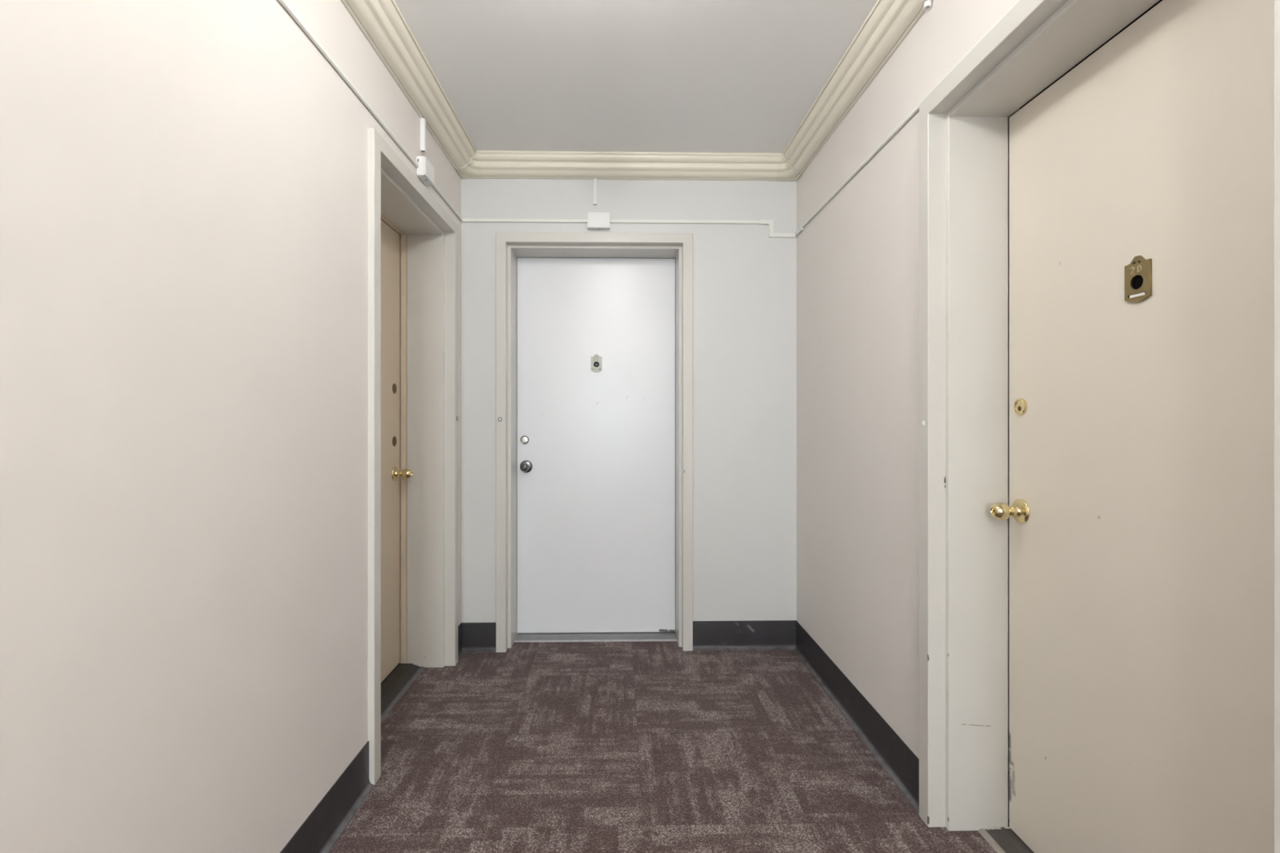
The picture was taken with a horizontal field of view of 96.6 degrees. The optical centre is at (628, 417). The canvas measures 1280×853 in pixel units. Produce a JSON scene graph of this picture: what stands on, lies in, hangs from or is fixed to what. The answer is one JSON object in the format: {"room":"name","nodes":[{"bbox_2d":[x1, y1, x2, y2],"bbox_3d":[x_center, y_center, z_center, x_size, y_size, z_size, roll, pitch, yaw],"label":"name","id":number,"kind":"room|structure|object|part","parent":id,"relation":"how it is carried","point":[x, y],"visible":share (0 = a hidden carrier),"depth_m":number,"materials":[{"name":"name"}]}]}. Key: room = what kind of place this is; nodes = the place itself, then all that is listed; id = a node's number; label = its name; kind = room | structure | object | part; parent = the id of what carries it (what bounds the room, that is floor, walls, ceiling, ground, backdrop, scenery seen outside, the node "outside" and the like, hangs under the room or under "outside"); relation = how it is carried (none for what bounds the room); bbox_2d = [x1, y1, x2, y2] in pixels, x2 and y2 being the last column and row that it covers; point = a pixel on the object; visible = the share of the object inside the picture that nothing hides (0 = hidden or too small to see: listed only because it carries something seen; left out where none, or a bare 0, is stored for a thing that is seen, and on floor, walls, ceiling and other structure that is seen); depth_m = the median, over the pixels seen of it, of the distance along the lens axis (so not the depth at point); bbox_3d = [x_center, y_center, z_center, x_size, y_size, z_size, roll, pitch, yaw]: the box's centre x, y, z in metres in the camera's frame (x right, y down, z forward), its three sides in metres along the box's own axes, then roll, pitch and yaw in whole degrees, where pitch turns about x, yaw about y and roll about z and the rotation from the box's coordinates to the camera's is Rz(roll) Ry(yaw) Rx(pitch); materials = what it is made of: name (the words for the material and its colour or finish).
{"room":"apartment building hallway","nodes":[
{"label":"apartment building hallway","id":0,"kind":"room"},
{"bbox_2d":[0,0,461,852],"bbox_3d":[-0.936,-0.060,-0.883,0.270,2.460,7.468,0,0,-1],"label":"wall","id":1,"kind":"structure","parent":0,"point":[184,184],"depth_m":1.04,"materials":[{"name":"paint"}]},
{"bbox_2d":[280,741,373,852],"bbox_3d":[-0.786,1.099,-1.403,0.020,0.143,6.425,0,0,-1],"label":"baseboard","id":2,"kind":"structure","parent":1,"relation":"attached to","point":[326,824],"depth_m":1.59,"materials":[{"name":"grey plastic"}]},
{"bbox_2d":[278,0,462,221],"bbox_3d":[-0.796,-0.986,-0.733,0.012,0.020,7.164,0,0,-1],"label":"cable raceway","id":3,"kind":"object","parent":1,"relation":"attached to","point":[287,6],"visible":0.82,"depth_m":1.68,"materials":[{"name":"paint"}]},
{"bbox_2d":[341,0,475,168],"bbox_3d":[-0.749,-1.243,-0.937,0.103,0.093,7.356,0,0,-1],"label":"trim","id":4,"kind":"structure","parent":1,"relation":"attached to","point":[382,22],"depth_m":2.02,"materials":[{"name":"paint"}]},
{"bbox_2d":[368,127,457,785],"bbox_3d":[-0.968,0.125,2.268,0.322,2.090,0.922,0,0,-1],"label":"door","id":5,"kind":"structure","parent":1,"relation":"in","point":[428,473],"depth_m":2.66,"materials":[{"name":"paint"}]},
{"bbox_3d":[-1.062,0.257,2.597,0.010,0.065,0.065,0,0,-1],"label":"knob","id":6,"kind":"part","parent":5,"relation":"part of","materials":[{"name":"gold metal"}]},
{"bbox_2d":[420,117,426,152],"bbox_3d":[-0.822,-1.131,2.285,0.018,0.130,0.017,0,0,-1],"label":"stub","id":7,"kind":"object","parent":1,"relation":"attached to","point":[423,121],"visible":1,"depth_m":2.28,"materials":[{"name":"white plastic"}]},
{"bbox_2d":[416,155,434,186],"bbox_3d":[-0.813,-0.987,2.287,0.037,0.076,0.111,0,0,-1],"label":"junction box","id":8,"kind":"object","parent":1,"relation":"attached to","point":[425,171],"visible":1,"depth_m":2.25,"materials":[{"name":"white plastic"}]},
{"bbox_2d":[457,622,463,661],"bbox_3d":[-0.826,1.099,2.792,0.020,0.143,0.121,0,0,-1],"label":"baseboard","id":9,"kind":"structure","parent":1,"relation":"attached to","point":[460,652],"depth_m":2.82,"materials":[{"name":"grey plastic"}]},
{"bbox_2d":[461,177,796,622],"bbox_3d":[0.005,-0.060,3.004,1.688,2.460,0.270,0,0,-1],"label":"wall","id":10,"kind":"structure","parent":0,"point":[744,278],"depth_m":2.88,"materials":[{"name":"paint"}]},
{"bbox_2d":[456,150,483,178],"bbox_3d":[-0.780,-1.242,2.799,0.110,0.094,0.109,0,0,-1],"label":"trim","id":11,"kind":"structure","parent":10,"relation":"attached to","point":[472,170],"depth_m":2.78,"materials":[{"name":"plastic"}]},
{"bbox_2d":[462,622,496,653],"bbox_3d":[-0.748,1.099,2.845,0.176,0.143,0.020,0,0,-1],"label":"baseboard","id":12,"kind":"structure","parent":10,"relation":"attached to","point":[477,637],"depth_m":2.85,"materials":[{"name":"grey plastic"}]},
{"bbox_2d":[496,232,693,652],"bbox_3d":[-0.171,0.124,2.986,0.982,2.092,0.282,0,0,-1],"label":"door","id":13,"kind":"structure","parent":10,"relation":"in","point":[594,331],"depth_m":3.06,"materials":[{"name":"paint"}]},
{"bbox_3d":[-0.548,0.263,3.053,0.067,0.067,0.010,0,0,-1],"label":"knob","id":14,"kind":"part","parent":13,"relation":"part of","materials":[{"name":"grey metal"}]},
{"bbox_3d":[-0.172,-0.292,3.063,0.058,0.098,0.004,0,0,-1],"label":"number plate","id":15,"kind":"part","parent":13,"relation":"part of","materials":[{"name":"silver paint"}]},
{"bbox_2d":[593,178,596,204],"bbox_3d":[-0.166,-1.132,2.859,0.016,0.128,0.012,0,0,-1],"label":"stub","id":16,"kind":"object","parent":10,"relation":"attached to","point":[594,180],"visible":1,"depth_m":2.85,"materials":[{"name":"white plastic"}]},
{"bbox_2d":[587,212,609,229],"bbox_3d":[-0.148,-0.981,2.848,0.112,0.077,0.036,0,0,-1],"label":"junction box","id":17,"kind":"object","parent":10,"relation":"attached to","point":[596,220],"visible":1,"depth_m":2.83,"materials":[{"name":"white plastic"}]},
{"bbox_2d":[461,217,796,237],"bbox_3d":[0.007,-0.953,2.862,1.682,0.086,0.012,0,0,-1],"label":"cable raceway","id":18,"kind":"object","parent":10,"relation":"attached to","point":[771,234],"visible":0.98,"depth_m":2.86,"materials":[{"name":"paint"}]},
{"bbox_2d":[478,150,781,180],"bbox_3d":[0.008,-1.243,2.817,1.470,0.093,0.103,0,0,-1],"label":"trim","id":19,"kind":"structure","parent":10,"relation":"attached to","point":[494,164],"depth_m":2.80,"materials":[{"name":"paint"}]},
{"bbox_2d":[693,620,795,651],"bbox_3d":[0.587,1.099,2.870,0.528,0.143,0.020,0,0,-1],"label":"baseboard","id":20,"kind":"structure","parent":10,"relation":"attached to","point":[736,635],"depth_m":2.88,"materials":[{"name":"grey plastic"}]},
{"bbox_2d":[394,0,877,153],"bbox_3d":[0.028,-1.350,-0.856,2.488,0.120,7.988,0,0,-1],"label":"ceiling","id":21,"kind":"structure","parent":0,"point":[690,76],"depth_m":2.09,"materials":[{"name":"paint"}]},
{"bbox_2d":[328,631,1008,852],"bbox_3d":[0.077,1.230,-0.765,2.788,0.120,8.268,0,0,-1],"label":"floor","id":22,"kind":"structure","parent":0,"point":[558,747],"depth_m":1.93,"materials":[{"name":"carpet"}]},
{"bbox_2d":[796,0,1019,818],"bbox_3d":[1.057,-0.060,-0.846,0.270,2.460,7.468,0,0,-1],"label":"wall","id":23,"kind":"structure","parent":0,"point":[858,256],"depth_m":2.08,"materials":[{"name":"paint"}]},
{"bbox_2d":[775,152,802,181],"bbox_3d":[0.798,-1.242,2.829,0.109,0.094,0.109,0,0,-1],"label":"trim","id":24,"kind":"structure","parent":23,"relation":"attached to","point":[786,172],"depth_m":2.81,"materials":[{"name":"plastic"}]},
{"bbox_2d":[794,620,919,814],"bbox_3d":[0.853,1.099,2.280,0.020,0.143,1.209,0,0,-1],"label":"baseboard","id":25,"kind":"structure","parent":23,"relation":"attached to","point":[895,757],"depth_m":2.07,"materials":[{"name":"grey plastic"}]},
{"bbox_2d":[782,0,932,171],"bbox_3d":[0.872,-1.243,-0.907,0.103,0.093,7.353,0,0,-1],"label":"trim","id":26,"kind":"structure","parent":23,"relation":"attached to","point":[888,22],"depth_m":2.03,"materials":[{"name":"paint"}]},
{"bbox_2d":[794,0,1019,236],"bbox_3d":[0.913,-0.925,-0.700,0.012,0.024,7.164,0,0,-1],"label":"cable raceway","id":27,"kind":"object","parent":23,"relation":"attached to","point":[916,108],"visible":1,"depth_m":1.91,"materials":[{"name":"paint"}]},
{"bbox_2d":[923,0,931,10],"bbox_3d":[0.863,-1.190,1.645,0.022,0.016,0.022,0,0,-1],"label":"coupling","id":28,"kind":"object","parent":23,"relation":"attached to","point":[927,4],"visible":1,"depth_m":1.64,"materials":[{"name":"white plastic"}]},
{"bbox_2d":[919,0,1279,852],"bbox_3d":[1.004,0.124,1.201,0.282,2.090,0.957,0,0,-1],"label":"door","id":29,"kind":"structure","parent":23,"relation":"in","point":[1143,511],"depth_m":1.28,"materials":[{"name":"beige wood"},{"name":"enamel"},{"name":"brass"}]},
{"bbox_2d":[920,420,924,426],"bbox_3d":[0.852,0.018,1.651,0.004,0.017,0.017,0,0,-1],"label":"button","id":30,"kind":"object","parent":29,"relation":"attached to","point":[922,423],"visible":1,"depth_m":1.65,"materials":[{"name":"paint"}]},
{"bbox_3d":[1.072,0.257,1.562,0.010,0.067,0.067,0,0,-1],"label":"knob","id":31,"kind":"part","parent":29,"relation":"part of","materials":[{"name":"gold metal"}]},
{"bbox_3d":[1.080,-0.293,1.208,0.006,0.098,0.058,0,0,-1],"label":"number plate","id":32,"kind":"part","parent":29,"relation":"part of","materials":[{"name":"gold metal"}]}
]}

